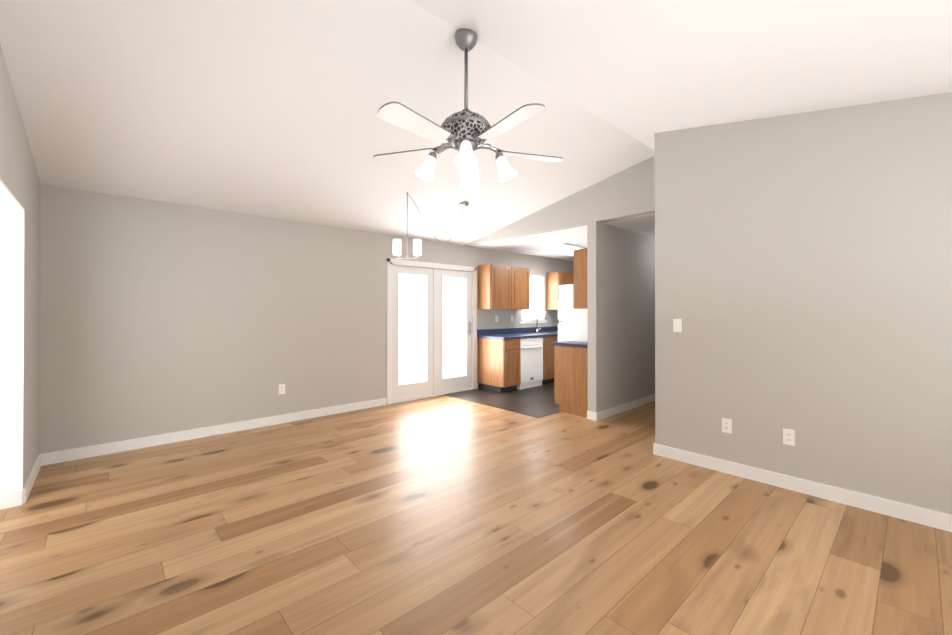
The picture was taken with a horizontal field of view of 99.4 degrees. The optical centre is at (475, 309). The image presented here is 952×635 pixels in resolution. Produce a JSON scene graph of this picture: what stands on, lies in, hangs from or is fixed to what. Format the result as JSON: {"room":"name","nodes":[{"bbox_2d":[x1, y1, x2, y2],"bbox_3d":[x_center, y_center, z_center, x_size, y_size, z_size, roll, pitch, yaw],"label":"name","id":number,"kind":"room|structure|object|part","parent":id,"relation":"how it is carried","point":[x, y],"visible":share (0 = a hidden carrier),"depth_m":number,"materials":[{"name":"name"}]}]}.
{"room":"empty living room","nodes":[
{"label":"empty living room","id":0,"kind":"room"},
{"bbox_2d":[0,44,40,486],"bbox_3d":[-1.635,-0.234,1.073,0.110,3.150,6.770,0,0,-42],"label":"wall","id":1,"kind":"structure","parent":0,"point":[19,177],"depth_m":2.94,"materials":[{"name":"grey paint"}]},
{"bbox_2d":[0,179,23,503],"bbox_3d":[-2.654,0.322,2.184,0.114,2.050,1.590,0,0,-42],"label":"door frame","id":2,"kind":"structure","parent":1,"relation":"attached to","point":[11,327],"depth_m":2.76,"materials":[{"name":"white"}]},
{"bbox_2d":[16,454,43,505],"bbox_3d":[-3.444,1.301,3.134,0.014,0.100,0.936,0,0,-42],"label":"baseboard","id":3,"kind":"structure","parent":1,"relation":"attached to","point":[39,462],"depth_m":2.99,"materials":[{"name":"white wood"}]},
{"bbox_2d":[39,184,572,453],"bbox_3d":[-0.764,0.056,6.355,8.620,2.620,0.150,0,0,-42],"label":"wall","id":4,"kind":"structure","parent":0,"point":[157,317],"depth_m":4.29,"materials":[{"name":"grey paint"}]},
{"bbox_2d":[39,398,385,464],"bbox_3d":[-2.528,1.308,4.624,3.375,0.100,0.014,0,0,-42],"label":"baseboard","id":5,"kind":"structure","parent":4,"relation":"attached to","point":[119,446],"depth_m":4.23,"materials":[{"name":"white wood"}]},
{"bbox_2d":[279,384,284,393],"bbox_3d":[-2.319,0.954,4.821,0.072,0.118,0.008,0,0,-42],"label":"electrical outlet","id":6,"kind":"object","parent":4,"relation":"attached to","point":[281,388],"visible":1,"depth_m":4.82,"materials":[{"name":"white plastic"}]},
{"bbox_2d":[387,258,476,404],"bbox_3d":[-0.674,0.319,6.412,1.740,2.095,0.146,0,0,-42],"label":"door frame","id":7,"kind":"structure","parent":4,"relation":"attached to","point":[435,384],"depth_m":6.35,"materials":[{"name":"white wood"}]},
{"bbox_2d":[398,273,471,384],"bbox_3d":[-0.605,0.295,6.393,1.438,1.672,0.099,0,0,-42],"label":"door","id":8,"kind":"structure","parent":4,"relation":"in","point":[412,357],"depth_m":6.26,"materials":[{"name":"clear glass"}]},
{"bbox_3d":[-0.115,0.323,6.824,0.132,0.230,0.073,0,0,-42],"label":"french door handle","id":9,"kind":"part","parent":8,"relation":"part of","materials":[{"name":"silver metal"}]},
{"bbox_2d":[478,264,529,309],"bbox_3d":[0.517,-0.380,7.210,1.020,0.760,0.316,0,0,-42],"label":"upper cabinet","id":10,"kind":"object","parent":4,"relation":"attached to","point":[503,287],"visible":1,"depth_m":6.97,"materials":[{"name":"brown wood"}]},
{"bbox_2d":[477,326,557,333],"bbox_3d":[1.202,0.404,8.035,3.190,0.100,0.019,0,0,-42],"label":"backsplash","id":11,"kind":"structure","parent":4,"relation":"attached to","point":[530,330],"depth_m":7.60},
{"bbox_2d":[520,275,546,323],"bbox_3d":[1.101,-0.206,8.029,0.810,0.960,0.140,0,0,-42],"label":"window","id":12,"kind":"structure","parent":4,"relation":"in","point":[537,293],"depth_m":8.12,"materials":[{"name":"white glass"}]},
{"bbox_2d":[546,272,572,309],"bbox_3d":[1.722,-0.375,8.312,0.486,0.760,0.316,0,0,-42],"label":"upper cabinet","id":13,"kind":"object","parent":4,"relation":"attached to","point":[554,280],"visible":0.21,"depth_m":8.13,"materials":[{"name":"brown wood"}]},
{"bbox_2d":[0,383,951,634],"bbox_3d":[0.881,1.400,3.367,10.220,0.104,6.770,0,0,-42],"label":"floor","id":14,"kind":"structure","parent":0,"point":[442,515],"depth_m":2.35,"materials":[{"name":"brown wood"}]},
{"bbox_2d":[478,338,519,392],"bbox_3d":[0.393,0.928,6.880,0.400,0.880,0.627,0,0,-42],"label":"base cabinet","id":15,"kind":"object","parent":14,"relation":"on","point":[499,360],"depth_m":6.69,"materials":[{"name":"brown wood"}]},
{"bbox_2d":[477,330,557,337],"bbox_3d":[1.411,0.473,7.806,3.190,0.040,0.638,0,0,-42],"label":"countertop","id":16,"kind":"structure","parent":15,"relation":"on","point":[541,333],"depth_m":7.00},
{"bbox_2d":[536,310,545,331],"bbox_3d":[1.288,0.224,7.871,0.131,0.444,0.239,0,0,-42],"label":"faucet","id":17,"kind":"object","parent":16,"relation":"on","point":[537,329],"visible":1,"depth_m":7.90,"materials":[{"name":"silver metal"}]},
{"bbox_2d":[542,334,557,384],"bbox_3d":[1.186,0.932,7.606,0.510,0.880,0.627,0,0,-42],"label":"base cabinet","id":18,"kind":"object","parent":14,"relation":"on","point":[548,349],"depth_m":7.32,"materials":[{"name":"brown wood"}]},
{"bbox_2d":[517,337,542,389],"bbox_3d":[0.793,0.928,7.198,0.608,0.860,0.597,0,0,-42],"label":"dishwasher","id":19,"kind":"object","parent":18,"relation":"in","point":[531,362],"visible":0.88,"depth_m":6.98,"materials":[{"name":"white metal"}]},
{"bbox_2d":[552,341,587,417],"bbox_3d":[1.353,0.901,5.364,0.390,0.920,0.545,0,0,-42],"label":"base cabinet","id":20,"kind":"object","parent":14,"relation":"on","point":[571,377],"visible":0.79,"depth_m":5.23,"materials":[{"name":"brown wood"}]},
{"bbox_2d":[558,284,587,341],"bbox_3d":[1.712,0.504,5.874,0.775,1.720,0.760,0,0,-42],"label":"refrigerator","id":21,"kind":"object","parent":14,"relation":"on","point":[573,326],"visible":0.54,"depth_m":5.71,"materials":[{"name":"white metal"}]},
{"bbox_2d":[0,0,951,260],"bbox_3d":[1.488,-1.426,3.936,8.575,0.738,6.770,0,0,-42],"label":"ceiling","id":22,"kind":"structure","parent":0,"point":[267,108],"depth_m":2.72,"materials":[{"name":"white paint"}]},
{"bbox_2d":[393,192,468,258],"bbox_3d":[-0.508,-0.950,4.798,0.996,0.757,0.248,0,0,-42],"label":"pendant light","id":23,"kind":"object","parent":22,"relation":"hanging from","point":[417,247],"visible":1,"depth_m":4.53,"materials":[{"name":"white glass"}]},
{"bbox_2d":[373,28,562,190],"bbox_3d":[-0.059,-1.252,2.459,1.244,0.920,1.239,0,0,-42],"label":"fan","id":24,"kind":"object","parent":22,"relation":"hanging from","point":[466,131],"visible":0.98,"depth_m":2.41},
{"bbox_2d":[544,243,585,254],"bbox_3d":[1.665,-1.026,7.024,1.040,0.089,0.390,0,0,-42],"label":"kitchen light","id":25,"kind":"object","parent":22,"relation":"attached to","point":[564,248],"visible":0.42,"depth_m":6.73,"materials":[{"name":"white"}]},
{"bbox_2d":[464,156,654,245],"bbox_3d":[0.963,-1.433,5.587,0.120,0.710,3.625,0,0,-42],"label":"wall","id":26,"kind":"structure","parent":0,"point":[629,192],"depth_m":4.93,"materials":[{"name":"grey paint"}]},
{"bbox_2d":[587,221,654,411],"bbox_3d":[2.721,0.145,6.162,3.500,2.440,0.120,0,0,-42],"label":"wall","id":27,"kind":"structure","parent":0,"point":[621,307],"depth_m":5.32,"materials":[{"name":"grey paint"}]},
{"bbox_2d":[573,248,587,308],"bbox_3d":[1.465,-0.389,5.255,0.380,0.760,0.225,0,0,-42],"label":"upper cabinet","id":28,"kind":"object","parent":27,"relation":"attached to","point":[580,297],"visible":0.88,"depth_m":5.12,"materials":[{"name":"brown wood"}]},
{"bbox_2d":[592,394,654,420],"bbox_3d":[2.751,1.315,6.113,3.514,0.100,0.044,0,0,-42],"label":"baseboard","id":29,"kind":"structure","parent":27,"relation":"attached to","point":[596,416],"depth_m":5.32,"materials":[{"name":"white wood"}]},
{"bbox_2d":[655,92,951,514],"bbox_3d":[3.015,-0.204,2.871,0.750,3.108,3.145,0,0,-42],"label":"wall","id":30,"kind":"structure","parent":0,"point":[803,275],"depth_m":2.92,"materials":[{"name":"grey paint"}]},
{"bbox_2d":[653,443,655,454],"bbox_3d":[3.191,1.310,5.166,4.144,0.100,0.014,0,0,-42],"label":"baseboard","id":31,"kind":"structure","parent":30,"relation":"attached to","point":[654,445],"depth_m":3.76,"materials":[{"name":"white wood"}]},
{"bbox_2d":[673,319,681,331],"bbox_3d":[1.810,0.143,3.626,0.008,0.118,0.072,0,0,-42],"label":"light switch","id":32,"kind":"object","parent":30,"relation":"attached to","point":[677,325],"visible":1,"depth_m":3.62,"materials":[{"name":"white plastic"}]},
{"bbox_2d":[722,418,731,433],"bbox_3d":[2.073,0.962,3.335,0.008,0.118,0.072,0,0,-42],"label":"electrical outlet","id":33,"kind":"object","parent":30,"relation":"attached to","point":[726,425],"visible":1,"depth_m":3.33,"materials":[{"name":"white plastic"}]},
{"bbox_2d":[783,428,794,445],"bbox_3d":[2.351,0.961,3.031,0.008,0.118,0.072,0,0,-42],"label":"electrical outlet","id":34,"kind":"object","parent":30,"relation":"attached to","point":[788,436],"visible":1,"depth_m":3.03,"materials":[{"name":"white plastic"}]},
{"bbox_2d":[656,444,951,531],"bbox_3d":[2.691,1.299,2.653,0.014,0.100,2.970,0,0,-42],"label":"baseboard","id":35,"kind":"structure","parent":30,"relation":"attached to","point":[924,516],"depth_m":2.89,"materials":[{"name":"white wood"}]}
]}

